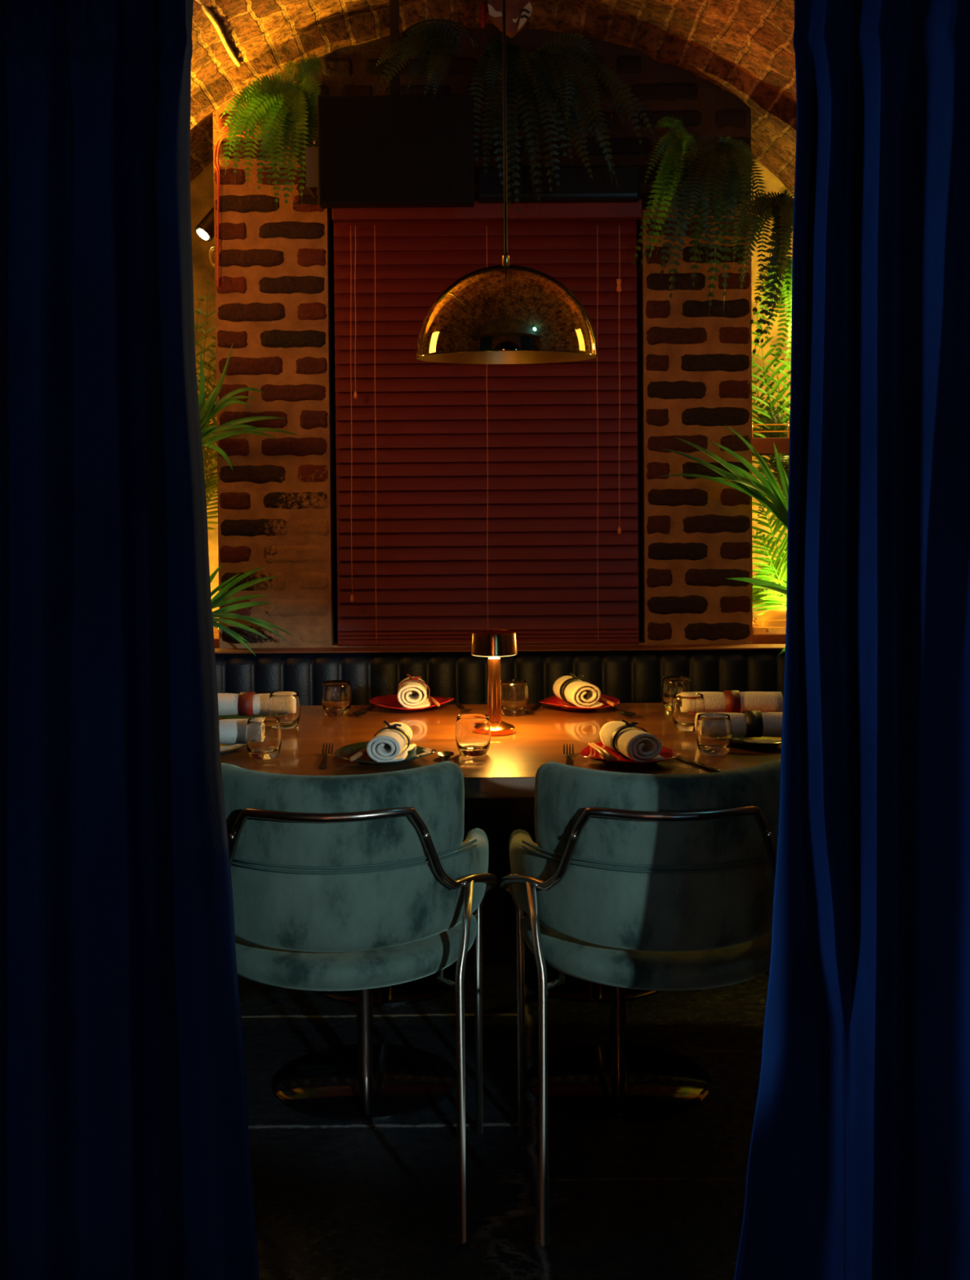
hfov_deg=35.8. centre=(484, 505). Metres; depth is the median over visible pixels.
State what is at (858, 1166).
curtain
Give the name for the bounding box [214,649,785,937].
banquette
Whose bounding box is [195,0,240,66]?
strip light
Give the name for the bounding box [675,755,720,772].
knife
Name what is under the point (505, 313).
pendant lamp
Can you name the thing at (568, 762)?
fork
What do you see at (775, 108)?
brick arch
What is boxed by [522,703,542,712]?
fork
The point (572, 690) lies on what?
roll
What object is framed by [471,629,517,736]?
table lamp
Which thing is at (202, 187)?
wall
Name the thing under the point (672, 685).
tumbler
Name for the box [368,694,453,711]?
plate
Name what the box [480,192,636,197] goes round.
air vent
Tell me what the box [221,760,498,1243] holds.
tub chair
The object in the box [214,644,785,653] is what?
trim
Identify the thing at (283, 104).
fern
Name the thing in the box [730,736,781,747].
plate
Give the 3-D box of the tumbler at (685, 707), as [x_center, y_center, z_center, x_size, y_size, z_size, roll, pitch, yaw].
[0.530,0.537,3.907,0.085,0.092,0.085,0,2,29]
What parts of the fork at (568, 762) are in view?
handle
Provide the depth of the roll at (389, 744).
3.47 m
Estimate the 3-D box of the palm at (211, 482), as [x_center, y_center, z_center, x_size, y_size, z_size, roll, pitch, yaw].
[-1.026,-0.319,5.390,0.335,0.984,0.158,0,2,0]
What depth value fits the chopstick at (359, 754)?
3.47 m
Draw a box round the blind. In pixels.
[331,199,641,646]
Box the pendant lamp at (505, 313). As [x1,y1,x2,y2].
[415,0,597,364]
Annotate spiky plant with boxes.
[196,344,300,471]
[209,564,293,656]
[658,424,788,529]
[728,577,786,656]
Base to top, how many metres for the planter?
0.080 m
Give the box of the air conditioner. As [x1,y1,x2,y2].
[477,165,639,203]
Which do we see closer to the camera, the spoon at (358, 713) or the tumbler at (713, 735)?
the tumbler at (713, 735)
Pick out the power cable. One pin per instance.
(218, 171)
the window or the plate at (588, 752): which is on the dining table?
the plate at (588, 752)
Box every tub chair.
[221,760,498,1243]
[499,760,780,1246]
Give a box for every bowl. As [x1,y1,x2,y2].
[352,710,367,715]
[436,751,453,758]
[619,711,635,717]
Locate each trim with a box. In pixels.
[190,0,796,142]
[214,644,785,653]
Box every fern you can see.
[221,53,322,203]
[373,16,461,100]
[466,32,554,226]
[527,31,656,199]
[629,116,697,276]
[659,132,764,319]
[730,182,794,373]
[751,311,791,487]
[751,400,790,533]
[753,258,791,398]
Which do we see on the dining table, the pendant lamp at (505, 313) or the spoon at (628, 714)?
the spoon at (628, 714)
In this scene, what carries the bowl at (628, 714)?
on the spoon at (628, 714)
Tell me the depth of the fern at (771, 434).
5.49 m
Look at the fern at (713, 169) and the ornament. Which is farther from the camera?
the fern at (713, 169)
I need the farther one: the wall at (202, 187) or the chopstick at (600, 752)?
the wall at (202, 187)
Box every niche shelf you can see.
[213,622,219,648]
[751,421,789,455]
[752,617,786,644]
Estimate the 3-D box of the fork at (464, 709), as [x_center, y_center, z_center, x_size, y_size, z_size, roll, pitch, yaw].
[-0.063,0.568,4.268,0.025,0.019,0.213,-1,2,-10]
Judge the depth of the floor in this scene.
3.13 m
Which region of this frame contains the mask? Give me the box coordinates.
[487,0,532,38]
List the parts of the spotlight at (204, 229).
coiled wire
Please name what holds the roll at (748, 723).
on the plate at (763, 741)
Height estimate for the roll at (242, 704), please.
0.064 m
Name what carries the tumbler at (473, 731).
on the dining table
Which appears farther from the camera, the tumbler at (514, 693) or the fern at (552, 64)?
the fern at (552, 64)
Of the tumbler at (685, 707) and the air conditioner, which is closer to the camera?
the tumbler at (685, 707)
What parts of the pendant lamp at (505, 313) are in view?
cord, lamp shade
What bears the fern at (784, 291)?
on the niche shelf at (763, 446)
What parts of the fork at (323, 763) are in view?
handle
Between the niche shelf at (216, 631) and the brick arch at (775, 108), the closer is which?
the brick arch at (775, 108)
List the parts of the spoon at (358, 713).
handle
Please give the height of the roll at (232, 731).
0.065 m
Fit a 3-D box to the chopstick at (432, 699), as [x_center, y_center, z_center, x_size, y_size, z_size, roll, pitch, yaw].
[-0.152,0.555,4.305,0.010,0.011,0.210,-1,2,-12]
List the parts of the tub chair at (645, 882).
leg, leg, frame rail, seat, backrest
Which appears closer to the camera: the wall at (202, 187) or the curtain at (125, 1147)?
the curtain at (125, 1147)
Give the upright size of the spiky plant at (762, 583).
0.315 m
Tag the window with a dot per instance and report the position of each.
(637, 221)
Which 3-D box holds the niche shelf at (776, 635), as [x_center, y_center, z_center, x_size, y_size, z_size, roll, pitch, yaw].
[1.284,0.435,5.497,0.760,0.108,0.532,0,2,0]
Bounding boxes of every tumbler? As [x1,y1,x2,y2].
[245,716,281,759]
[268,691,300,729]
[320,680,351,715]
[455,713,490,756]
[500,680,528,715]
[661,675,691,711]
[671,692,705,731]
[695,712,732,755]
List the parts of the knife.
blade, handle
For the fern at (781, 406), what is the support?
on the niche shelf at (763, 446)
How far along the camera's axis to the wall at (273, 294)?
5.04 m
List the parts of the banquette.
seat, backrest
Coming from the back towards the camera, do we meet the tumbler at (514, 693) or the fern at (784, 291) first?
the fern at (784, 291)
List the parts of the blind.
lift cord, lift cord, ladder cord, head rail, ladder cord, rail, ladder cord, lift cord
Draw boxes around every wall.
[190,160,794,618]
[212,26,752,648]
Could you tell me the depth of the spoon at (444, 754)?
3.56 m
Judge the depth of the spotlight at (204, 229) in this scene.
5.17 m
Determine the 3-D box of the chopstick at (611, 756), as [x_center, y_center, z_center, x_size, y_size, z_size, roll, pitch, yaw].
[0.277,0.572,3.505,0.010,0.011,0.210,-1,2,-10]
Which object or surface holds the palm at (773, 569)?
on the niche shelf at (776, 635)
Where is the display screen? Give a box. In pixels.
[305,0,474,208]
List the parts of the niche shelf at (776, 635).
gallery rail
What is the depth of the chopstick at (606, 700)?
4.22 m
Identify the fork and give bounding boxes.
[318,742,333,768]
[453,702,472,711]
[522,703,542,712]
[563,743,573,765]
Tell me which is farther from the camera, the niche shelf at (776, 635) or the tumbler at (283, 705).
the niche shelf at (776, 635)
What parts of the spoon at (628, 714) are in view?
handle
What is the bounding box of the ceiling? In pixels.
[190,0,796,193]
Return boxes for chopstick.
[348,746,366,761]
[352,748,366,760]
[426,694,439,706]
[587,742,609,761]
[591,742,617,759]
[599,697,615,706]
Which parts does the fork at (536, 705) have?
handle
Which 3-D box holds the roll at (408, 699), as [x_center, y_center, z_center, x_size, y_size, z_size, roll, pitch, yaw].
[-0.205,0.526,4.299,0.095,0.087,0.174,-1,2,-2]
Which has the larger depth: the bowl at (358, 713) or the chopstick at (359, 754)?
the bowl at (358, 713)
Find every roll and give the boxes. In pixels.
[217,692,270,715]
[218,717,248,744]
[366,720,416,762]
[396,674,430,708]
[552,672,604,707]
[599,719,664,761]
[680,690,782,712]
[694,710,782,737]
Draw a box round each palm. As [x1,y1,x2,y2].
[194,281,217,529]
[751,497,787,615]
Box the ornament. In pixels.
[480,4,484,28]
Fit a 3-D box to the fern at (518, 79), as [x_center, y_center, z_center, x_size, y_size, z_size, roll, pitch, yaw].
[0.082,-1.220,4.856,0.283,0.628,0.115,0,2,0]
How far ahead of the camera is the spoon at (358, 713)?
4.19 m
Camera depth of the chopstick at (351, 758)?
3.44 m
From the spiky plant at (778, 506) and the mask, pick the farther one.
the spiky plant at (778, 506)
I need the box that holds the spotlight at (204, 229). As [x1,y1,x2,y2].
[194,207,214,266]
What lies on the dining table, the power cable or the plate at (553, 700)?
the plate at (553, 700)
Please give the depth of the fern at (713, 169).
4.83 m
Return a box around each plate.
[218,715,268,719]
[219,743,246,755]
[333,741,437,765]
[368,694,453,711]
[538,694,619,711]
[579,742,680,766]
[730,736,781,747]
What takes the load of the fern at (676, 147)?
hanging from the ceiling
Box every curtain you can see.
[0,0,259,1279]
[733,0,969,1279]
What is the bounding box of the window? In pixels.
[329,208,642,642]
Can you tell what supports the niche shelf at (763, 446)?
attached to the wall at (202, 187)
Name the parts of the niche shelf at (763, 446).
gallery rail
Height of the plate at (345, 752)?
0.029 m
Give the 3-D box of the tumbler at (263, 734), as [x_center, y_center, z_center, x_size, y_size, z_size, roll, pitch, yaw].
[-0.527,0.554,3.574,0.085,0.092,0.085,0,2,10]
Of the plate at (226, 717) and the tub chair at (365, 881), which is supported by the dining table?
the plate at (226, 717)
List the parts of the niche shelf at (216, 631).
gallery rail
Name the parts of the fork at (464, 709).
handle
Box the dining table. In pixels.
[220,702,781,1120]
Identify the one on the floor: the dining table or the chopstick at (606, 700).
the dining table
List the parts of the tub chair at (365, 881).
backrest, seat, frame rail, leg, leg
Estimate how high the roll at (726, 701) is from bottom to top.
0.062 m
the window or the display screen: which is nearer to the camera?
the display screen
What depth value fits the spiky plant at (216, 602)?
4.91 m
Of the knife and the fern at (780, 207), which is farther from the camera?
the fern at (780, 207)
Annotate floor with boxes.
[237,937,768,1279]
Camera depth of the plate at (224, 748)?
3.65 m
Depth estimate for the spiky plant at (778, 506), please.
4.93 m
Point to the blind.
(470, 498)
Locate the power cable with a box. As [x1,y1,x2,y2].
[213,130,253,286]
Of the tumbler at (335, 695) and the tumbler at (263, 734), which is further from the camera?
the tumbler at (335, 695)
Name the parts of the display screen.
panel, casing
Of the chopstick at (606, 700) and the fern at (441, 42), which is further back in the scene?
the fern at (441, 42)
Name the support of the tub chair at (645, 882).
on the floor
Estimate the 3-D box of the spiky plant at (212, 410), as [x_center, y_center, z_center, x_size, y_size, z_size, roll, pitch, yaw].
[-0.859,-0.029,4.951,0.521,1.020,0.170,0,2,0]
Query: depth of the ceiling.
4.75 m
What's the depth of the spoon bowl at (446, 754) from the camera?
3.57 m
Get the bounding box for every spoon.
[352,705,375,715]
[436,751,453,762]
[609,706,635,717]
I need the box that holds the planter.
[755,608,786,631]
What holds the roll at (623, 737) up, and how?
on the plate at (588, 752)

